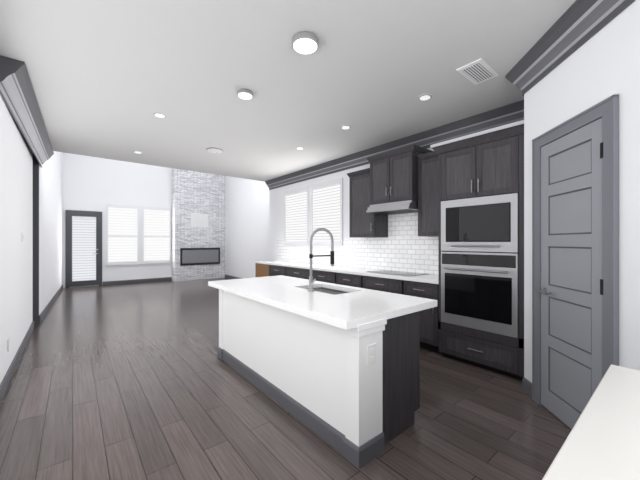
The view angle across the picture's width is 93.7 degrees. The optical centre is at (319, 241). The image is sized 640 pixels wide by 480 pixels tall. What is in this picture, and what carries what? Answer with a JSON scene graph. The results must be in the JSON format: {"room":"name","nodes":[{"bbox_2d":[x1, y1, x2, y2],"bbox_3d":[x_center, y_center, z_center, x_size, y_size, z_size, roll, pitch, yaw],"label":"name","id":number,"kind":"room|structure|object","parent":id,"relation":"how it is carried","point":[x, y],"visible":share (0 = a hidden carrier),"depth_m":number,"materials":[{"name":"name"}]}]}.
{"room":"kitchen","nodes":[
{"label":"kitchen","id":0,"kind":"room"},
{"bbox_2d":[0,94,32,383],"bbox_3d":[-2.124,-0.110,1.554,0.300,3.000,8.300,0,0,-40],"label":"wall","id":1,"kind":"structure","parent":0,"point":[16,156],"depth_m":3.34,"materials":[{"name":"white paint"}]},
{"bbox_2d":[0,55,53,167],"bbox_3d":[-3.791,-1.465,4.000,0.168,0.290,3.501,0,0,-38],"label":"crown molding","id":2,"kind":"structure","parent":1,"relation":"attached to","point":[16,89],"depth_m":3.20,"materials":[{"name":"grey wood"}]},
{"bbox_2d":[0,284,62,401],"bbox_3d":[-3.683,1.333,3.642,0.344,0.115,13.502,0,0,-38],"label":"baseboard","id":3,"kind":"structure","parent":1,"relation":"attached to","point":[3,386],"depth_m":3.57,"materials":[{"name":"grey wood"}]},
{"bbox_2d":[33,151,61,322],"bbox_3d":[-6.483,-0.910,6.968,0.660,4.600,4.800,0,0,-40],"label":"wall","id":4,"kind":"structure","parent":0,"point":[47,180],"depth_m":6.15,"materials":[{"name":"white paint"}]},
{"bbox_2d":[62,152,171,287],"bbox_3d":[-6.904,-0.910,9.861,3.690,4.600,0.200,0,0,-40],"label":"wall","id":5,"kind":"structure","parent":0,"point":[89,183],"depth_m":9.79,"materials":[{"name":"white paint"}]},
{"bbox_2d":[65,210,101,287],"bbox_3d":[-7.327,0.210,9.328,0.900,2.360,0.077,0,0,-40],"label":"patio door","id":6,"kind":"structure","parent":5,"relation":"in","point":[83,229],"depth_m":9.32,"materials":[{"name":"grey"}]},
{"bbox_2d":[103,277,171,284],"bbox_3d":[-6.202,1.333,10.299,2.050,0.115,0.016,0,0,-40],"label":"baseboard","id":7,"kind":"structure","parent":5,"relation":"attached to","point":[163,278],"depth_m":10.24,"materials":[{"name":"grey wood"}]},
{"bbox_2d":[105,204,171,267],"bbox_3d":[-6.160,-0.200,10.303,1.980,2.060,0.057,0,0,-40],"label":"living room window","id":8,"kind":"structure","parent":5,"relation":"in","point":[135,235],"depth_m":10.25,"materials":[{"name":"white"}]},
{"bbox_2d":[225,176,268,277],"bbox_3d":[-2.464,-0.910,10.410,0.200,4.600,5.000,0,0,-40],"label":"wall","id":9,"kind":"structure","parent":0,"point":[246,200],"depth_m":10.39,"materials":[{"name":"white paint"}]},
{"bbox_2d":[225,275,241,278],"bbox_3d":[-2.341,1.333,10.090,0.016,0.115,4.350,0,0,-40],"label":"baseboard","id":10,"kind":"structure","parent":9,"relation":"attached to","point":[226,276],"depth_m":11.27,"materials":[{"name":"grey wood"}]},
{"bbox_2d":[0,277,571,479],"bbox_3d":[-1.728,1.430,4.926,8.800,0.080,15.000,0,0,-40],"label":"floor","id":11,"kind":"structure","parent":0,"point":[128,381],"depth_m":2.44,"materials":[{"name":"brown wood"}]},
{"bbox_2d":[172,168,224,280],"bbox_3d":[-4.604,-0.909,11.407,1.826,4.599,0.640,0,0,-40],"label":"fireplace","id":12,"kind":"object","parent":11,"relation":"on","point":[198,198],"visible":0.95,"depth_m":11.10,"materials":[{"name":"stone"}]},
{"bbox_2d":[208,275,436,468],"bbox_3d":[-0.191,0.930,3.007,1.030,0.920,2.356,0,0,-40],"label":"kitchen island","id":13,"kind":"object","parent":11,"relation":"on","point":[343,360],"visible":1,"depth_m":2.23,"materials":[{"name":"white stone"}]},
{"bbox_2d":[308,228,333,291],"bbox_3d":[0.018,0.166,2.908,0.280,0.608,0.135,0,0,-40],"label":"faucet","id":14,"kind":"object","parent":13,"relation":"on","point":[311,281],"visible":1,"depth_m":2.88,"materials":[{"name":"silver metal"}]},
{"bbox_2d":[254,260,441,353],"bbox_3d":[0.155,0.930,5.684,0.682,0.920,4.805,0,0,-40],"label":"base cabinets","id":15,"kind":"object","parent":11,"relation":"on","point":[423,286],"visible":0.44,"depth_m":4.35,"materials":[{"name":"brown wood"}]},
{"bbox_2d":[367,270,426,275],"bbox_3d":[1.158,0.465,4.538,0.450,0.008,0.800,0,0,-40],"label":"cooktop","id":16,"kind":"object","parent":15,"relation":"on","point":[402,273],"visible":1,"depth_m":4.45,"materials":[{"name":"black glass"}]},
{"bbox_2d":[430,120,523,379],"bbox_3d":[1.928,0.107,3.482,0.747,2.565,0.991,0,0,-40],"label":"oven tower","id":17,"kind":"object","parent":11,"relation":"on","point":[481,185],"visible":0.88,"depth_m":3.21,"materials":[{"name":"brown wood"}]},
{"bbox_2d":[0,0,575,181],"bbox_3d":[-0.314,-1.760,3.305,5.520,0.300,8.700,0,0,-40],"label":"ceiling","id":18,"kind":"structure","parent":0,"point":[99,71],"depth_m":2.82,"materials":[{"name":"white paint"}]},
{"bbox_2d":[153,112,165,117],"bbox_3d":[-2.028,-1.605,3.797,0.150,0.011,0.150,0,0,-40],"label":"recessed light","id":19,"kind":"object","parent":18,"relation":"in","point":[157,114],"visible":1,"depth_m":3.78,"materials":[{"name":"white"}]},
{"bbox_2d":[207,148,222,152],"bbox_3d":[-1.839,-1.594,5.249,0.270,0.032,0.270,0,0,-40],"label":"smoke detector","id":20,"kind":"object","parent":18,"relation":"attached to","point":[212,150],"visible":1,"depth_m":5.20,"materials":[{"name":"white plastic"}]},
{"bbox_2d":[237,89,252,99],"bbox_3d":[-0.805,-1.588,3.224,0.164,0.044,0.164,0,0,-39],"label":"ceiling light","id":21,"kind":"object","parent":18,"relation":"attached to","point":[245,94],"depth_m":3.18,"materials":[{"name":"white plastic"}]},
{"bbox_2d":[292,32,317,53],"bbox_3d":[-0.118,-1.583,2.391,0.210,0.054,0.210,0,0,-39],"label":"ceiling light","id":22,"kind":"object","parent":18,"relation":"attached to","point":[302,42],"depth_m":2.35,"materials":[{"name":"white plastic"}]},
{"bbox_2d":[341,125,350,128],"bbox_3d":[0.362,-1.605,4.199,0.150,0.011,0.150,0,0,-40],"label":"recessed light","id":23,"kind":"object","parent":18,"relation":"in","point":[342,126],"visible":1,"depth_m":4.19,"materials":[{"name":"white"}]},
{"bbox_2d":[418,94,431,100],"bbox_3d":[1.166,-1.605,3.333,0.150,0.011,0.150,0,0,-40],"label":"recessed light","id":24,"kind":"object","parent":18,"relation":"in","point":[423,97],"visible":1,"depth_m":3.32,"materials":[{"name":"white plastic"}]},
{"bbox_2d":[456,58,498,84],"bbox_3d":[1.495,-1.601,2.840,0.400,0.018,0.220,0,0,-39],"label":"ceiling vent grille","id":25,"kind":"object","parent":18,"relation":"attached to","point":[478,71],"depth_m":2.81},
{"bbox_2d":[269,138,505,272],"bbox_3d":[0.793,-0.110,5.877,0.540,3.000,6.140,0,0,-40],"label":"wall","id":26,"kind":"structure","parent":0,"point":[276,196],"depth_m":7.42,"materials":[{"name":"white paint"}]},
{"bbox_2d":[284,178,342,245],"bbox_3d":[-0.227,-0.590,6.656,0.037,1.320,2.080,0,0,-40],"label":"kitchen window","id":27,"kind":"structure","parent":26,"relation":"in","point":[307,209],"depth_m":6.51,"materials":[{"name":"white"}]},
{"bbox_2d":[277,213,438,274],"bbox_3d":[0.415,0.011,5.893,0.016,0.917,4.795,0,0,-40],"label":"backsplash","id":28,"kind":"structure","parent":26,"relation":"attached to","point":[403,249],"depth_m":4.99,"materials":[{"name":"tile"}]},
{"bbox_2d":[347,168,387,237],"bbox_3d":[0.797,-0.640,5.141,0.382,1.120,0.609,0,0,-40],"label":"upper cabinet","id":29,"kind":"object","parent":26,"relation":"attached to","point":[362,224],"visible":0.8,"depth_m":5.01,"materials":[{"name":"brown wood"}]},
{"bbox_2d":[367,144,431,204],"bbox_3d":[1.193,-0.958,4.566,0.502,0.745,0.859,0,0,-40],"label":"upper cabinet","id":30,"kind":"object","parent":26,"relation":"attached to","point":[394,173],"visible":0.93,"depth_m":4.36,"materials":[{"name":"brown wood"}]},
{"bbox_2d":[366,200,417,214],"bbox_3d":[1.172,-0.516,4.549,0.536,0.128,0.760,0,0,-40],"label":"range hood","id":31,"kind":"object","parent":30,"relation":"attached to","point":[409,206],"visible":0.7,"depth_m":4.37,"materials":[{"name":"silver metal"}]},
{"bbox_2d":[417,151,438,236],"bbox_3d":[1.617,-0.645,4.146,0.382,1.130,0.410,0,0,-40],"label":"upper cabinet","id":32,"kind":"object","parent":26,"relation":"attached to","point":[428,163],"visible":0.53,"depth_m":4.08,"materials":[{"name":"brown wood"}]},
{"bbox_2d":[265,0,634,189],"bbox_3d":[1.036,-1.502,4.295,2.158,0.215,8.713,0,0,-20],"label":"crown molding","id":33,"kind":"structure","parent":26,"relation":"attached to","point":[583,19],"depth_m":2.74,"materials":[{"name":"grey wood"}]},
{"bbox_2d":[524,0,639,382],"bbox_3d":[2.084,-0.110,1.536,2.990,3.000,2.200,0,0,-40],"label":"wall","id":34,"kind":"structure","parent":0,"point":[607,64],"depth_m":1.87,"materials":[{"name":"white paint"}]},
{"bbox_2d":[522,377,531,396],"bbox_3d":[1.778,1.333,1.356,0.016,0.115,2.970,0,0,6],"label":"baseboard","id":35,"kind":"structure","parent":34,"relation":"attached to","point":[526,384],"depth_m":2.76,"materials":[{"name":"grey wood"}]},
{"bbox_2d":[532,94,618,428],"bbox_3d":[1.835,0.243,2.247,0.066,2.294,0.823,0,0,5],"label":"pantry door","id":36,"kind":"structure","parent":34,"relation":"in","point":[575,163],"depth_m":2.19,"materials":[{"name":"grey wood"}]},
{"bbox_2d":[542,365,639,479],"bbox_3d":[0.595,0.930,0.205,2.020,0.920,0.800,0,0,-40],"label":"countertop","id":37,"kind":"structure","parent":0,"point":[603,443],"depth_m":0.72,"materials":[{"name":"white stone"}]}
]}

